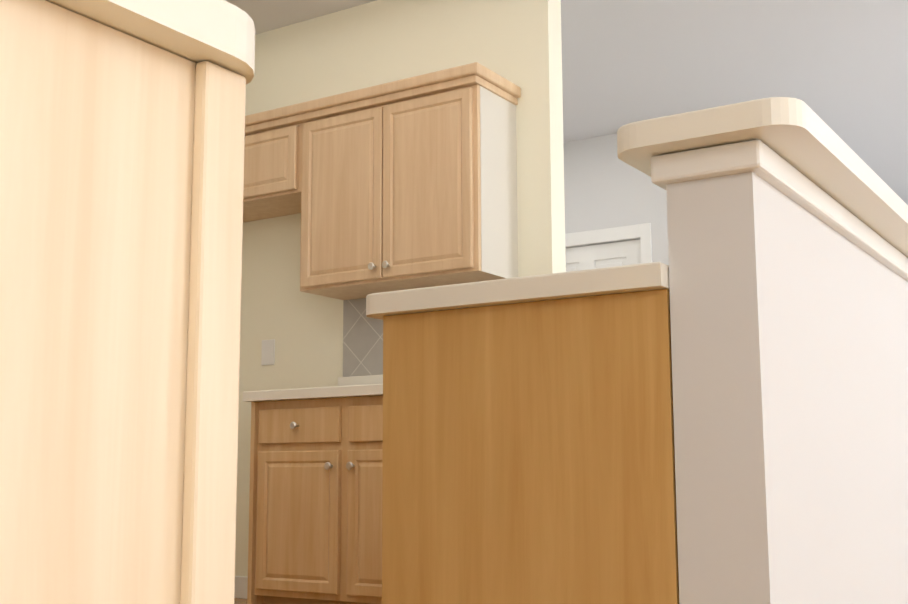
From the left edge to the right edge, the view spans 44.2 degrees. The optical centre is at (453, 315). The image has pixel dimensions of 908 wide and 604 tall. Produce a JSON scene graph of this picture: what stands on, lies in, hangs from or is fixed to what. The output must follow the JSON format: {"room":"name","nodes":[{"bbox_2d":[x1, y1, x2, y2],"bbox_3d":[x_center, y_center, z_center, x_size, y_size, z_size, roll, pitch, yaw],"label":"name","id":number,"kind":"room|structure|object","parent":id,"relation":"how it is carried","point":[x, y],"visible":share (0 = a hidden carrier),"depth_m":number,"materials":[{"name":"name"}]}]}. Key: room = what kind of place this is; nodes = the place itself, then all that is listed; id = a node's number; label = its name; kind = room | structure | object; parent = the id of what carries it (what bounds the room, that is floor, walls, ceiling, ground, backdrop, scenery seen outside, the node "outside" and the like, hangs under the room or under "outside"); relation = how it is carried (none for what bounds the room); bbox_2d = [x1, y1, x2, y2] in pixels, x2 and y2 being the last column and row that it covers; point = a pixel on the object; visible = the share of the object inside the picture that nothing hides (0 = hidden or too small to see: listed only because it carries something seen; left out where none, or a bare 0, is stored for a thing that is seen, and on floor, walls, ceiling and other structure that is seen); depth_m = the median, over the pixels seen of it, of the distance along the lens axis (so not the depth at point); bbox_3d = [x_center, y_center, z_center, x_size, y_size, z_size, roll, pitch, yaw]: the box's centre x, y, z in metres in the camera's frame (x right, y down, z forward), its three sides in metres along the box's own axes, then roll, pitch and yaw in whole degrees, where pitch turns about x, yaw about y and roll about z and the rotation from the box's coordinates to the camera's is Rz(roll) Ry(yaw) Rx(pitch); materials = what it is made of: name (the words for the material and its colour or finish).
{"room":"kitchen","nodes":[
{"label":"kitchen","id":0,"kind":"room"},
{"bbox_2d":[234,598,246,603],"bbox_3d":[1.209,0.883,1.998,8.000,0.060,8.100,-5,-9,32],"label":"floor","id":1,"kind":"structure","parent":0,"point":[239,601],"depth_m":5.07,"materials":[{"name":"brown wood"}]},
{"bbox_2d":[0,0,245,603],"bbox_3d":[-0.592,0.241,0.675,0.635,0.860,0.599,-5,-9,32],"label":"base cabinet","id":2,"kind":"object","parent":1,"relation":"on","point":[121,187],"visible":1,"depth_m":0.69,"materials":[{"name":"brown wood"}]},
{"bbox_2d":[46,0,254,84],"bbox_3d":[-0.576,-0.254,0.748,0.666,0.139,0.628,-5,-9,32],"label":"countertop","id":3,"kind":"structure","parent":2,"relation":"on","point":[220,33],"depth_m":0.72,"materials":[{"name":"white laminate"}]},
{"bbox_2d":[247,398,342,603],"bbox_3d":[-0.457,0.788,4.572,0.470,0.860,0.599,-5,-9,32],"label":"base cabinet","id":4,"kind":"object","parent":1,"relation":"on","point":[295,541],"depth_m":4.33,"materials":[{"name":"brown wood"}]},
{"bbox_2d":[243,377,342,401],"bbox_3d":[0.364,0.213,4.109,2.478,0.139,0.628,-5,-9,32],"label":"countertop","id":5,"kind":"structure","parent":4,"relation":"on","point":[336,391],"depth_m":4.36,"materials":[{"name":"white laminate"}]},
{"bbox_2d":[343,396,370,603],"bbox_3d":[-0.014,0.747,4.294,0.580,0.860,0.599,-5,-9,32],"label":"base cabinet","id":6,"kind":"object","parent":1,"relation":"on","point":[356,410],"depth_m":4.17,"materials":[{"name":"brown wood"}]},
{"bbox_2d":[367,289,678,603],"bbox_3d":[0.233,0.433,2.064,0.559,0.860,0.478,-5,-9,32],"label":"base cabinet","id":7,"kind":"object","parent":1,"relation":"on","point":[519,453],"depth_m":1.88,"materials":[{"name":"brown wood"}]},
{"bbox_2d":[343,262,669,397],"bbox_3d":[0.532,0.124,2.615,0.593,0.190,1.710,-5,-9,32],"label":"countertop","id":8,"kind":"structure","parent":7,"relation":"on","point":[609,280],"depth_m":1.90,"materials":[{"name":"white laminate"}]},
{"bbox_2d":[666,171,907,603],"bbox_3d":[0.463,0.465,3.079,1.540,1.075,2.430,-5,-9,32],"label":"wall bar","id":9,"kind":"object","parent":1,"relation":"on","point":[789,331],"visible":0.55,"depth_m":1.78,"materials":[{"name":"white paint"}]},
{"bbox_2d":[617,97,907,257],"bbox_3d":[0.492,-0.095,3.120,1.628,0.044,2.540,-5,-9,32],"label":"ledge cap","id":10,"kind":"object","parent":9,"relation":"on","point":[804,139],"visible":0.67,"depth_m":1.76,"materials":[{"name":"white laminate"}]},
{"bbox_2d":[634,139,907,281],"bbox_3d":[1.054,0.410,2.707,0.180,1.075,2.470,-5,-9,32],"label":"trim","id":11,"kind":"structure","parent":9,"relation":"attached to","point":[766,163],"depth_m":1.81,"materials":[{"name":"white"}]},
{"bbox_2d":[235,0,565,576],"bbox_3d":[-0.439,-0.085,5.116,2.060,2.740,0.120,-5,-9,32],"label":"wall","id":12,"kind":"structure","parent":0,"point":[379,42],"depth_m":5.11,"materials":[{"name":"beige paint"}]},
{"bbox_2d":[234,576,247,598],"bbox_3d":[-0.917,1.256,5.157,1.000,0.100,0.015,-5,-9,32],"label":"baseboard","id":13,"kind":"structure","parent":12,"relation":"attached to","point":[241,582],"depth_m":5.19,"materials":[{"name":"white wood"}]},
{"bbox_2d":[261,339,274,364],"bbox_3d":[-0.878,0.173,5.285,0.080,0.120,0.006,-5,-9,32],"label":"outlet","id":14,"kind":"object","parent":12,"relation":"attached to","point":[268,353],"visible":0.12,"depth_m":5.27,"materials":[{"name":"white plastic"}]},
{"bbox_2d":[243,110,298,221],"bbox_3d":[-1.003,-0.655,5.284,0.980,0.339,0.333,-5,-9,32],"label":"upper cabinet","id":15,"kind":"object","parent":12,"relation":"attached to","point":[271,147],"depth_m":4.99,"materials":[{"name":"brown wood"}]},
{"bbox_2d":[343,298,382,376],"bbox_3d":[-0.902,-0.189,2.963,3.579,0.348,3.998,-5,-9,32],"label":"tile backsplash","id":16,"kind":"structure","parent":12,"relation":"attached to","point":[362,344],"depth_m":4.99,"materials":[{"name":"beige tile"}]},
{"bbox_2d":[291,70,518,299],"bbox_3d":[-0.208,-0.511,4.754,0.902,0.779,0.333,-5,-9,32],"label":"upper cabinet","id":17,"kind":"object","parent":12,"relation":"attached to","point":[406,183],"depth_m":4.58,"materials":[{"name":"brown wood"}]},
{"bbox_2d":[225,0,907,204],"bbox_3d":[0.188,-1.509,5.136,12.920,0.080,11.940,-5,-9,32],"label":"ceiling","id":18,"kind":"structure","parent":0,"point":[839,68],"depth_m":5.95,"materials":[{"name":"white paint"}]},
{"bbox_2d":[563,134,668,264],"bbox_3d":[0.932,0.200,7.187,2.130,2.740,0.120,-5,-9,32],"label":"wall","id":19,"kind":"structure","parent":0,"point":[605,187],"depth_m":7.25,"materials":[{"name":"white paint"}]},
{"bbox_2d":[565,225,633,246],"bbox_3d":[0.903,0.499,7.085,2.145,2.120,0.018,-5,-9,32],"label":"door frame","id":20,"kind":"structure","parent":19,"relation":"attached to","point":[624,232],"depth_m":7.19,"materials":[{"name":"white wood"}]},
{"bbox_2d":[565,239,640,271],"bbox_3d":[0.851,0.543,7.112,0.772,2.020,0.133,-5,-9,32],"label":"hall door","id":21,"kind":"structure","parent":19,"relation":"in","point":[622,253],"depth_m":7.20,"materials":[{"name":"white wood"}]},
{"bbox_2d":[615,137,634,241],"bbox_3d":[2.037,0.391,8.586,0.120,2.740,3.450,-5,-9,32],"label":"wall","id":22,"kind":"structure","parent":0,"point":[624,173],"depth_m":7.15,"materials":[{"name":"white paint"}]}
]}

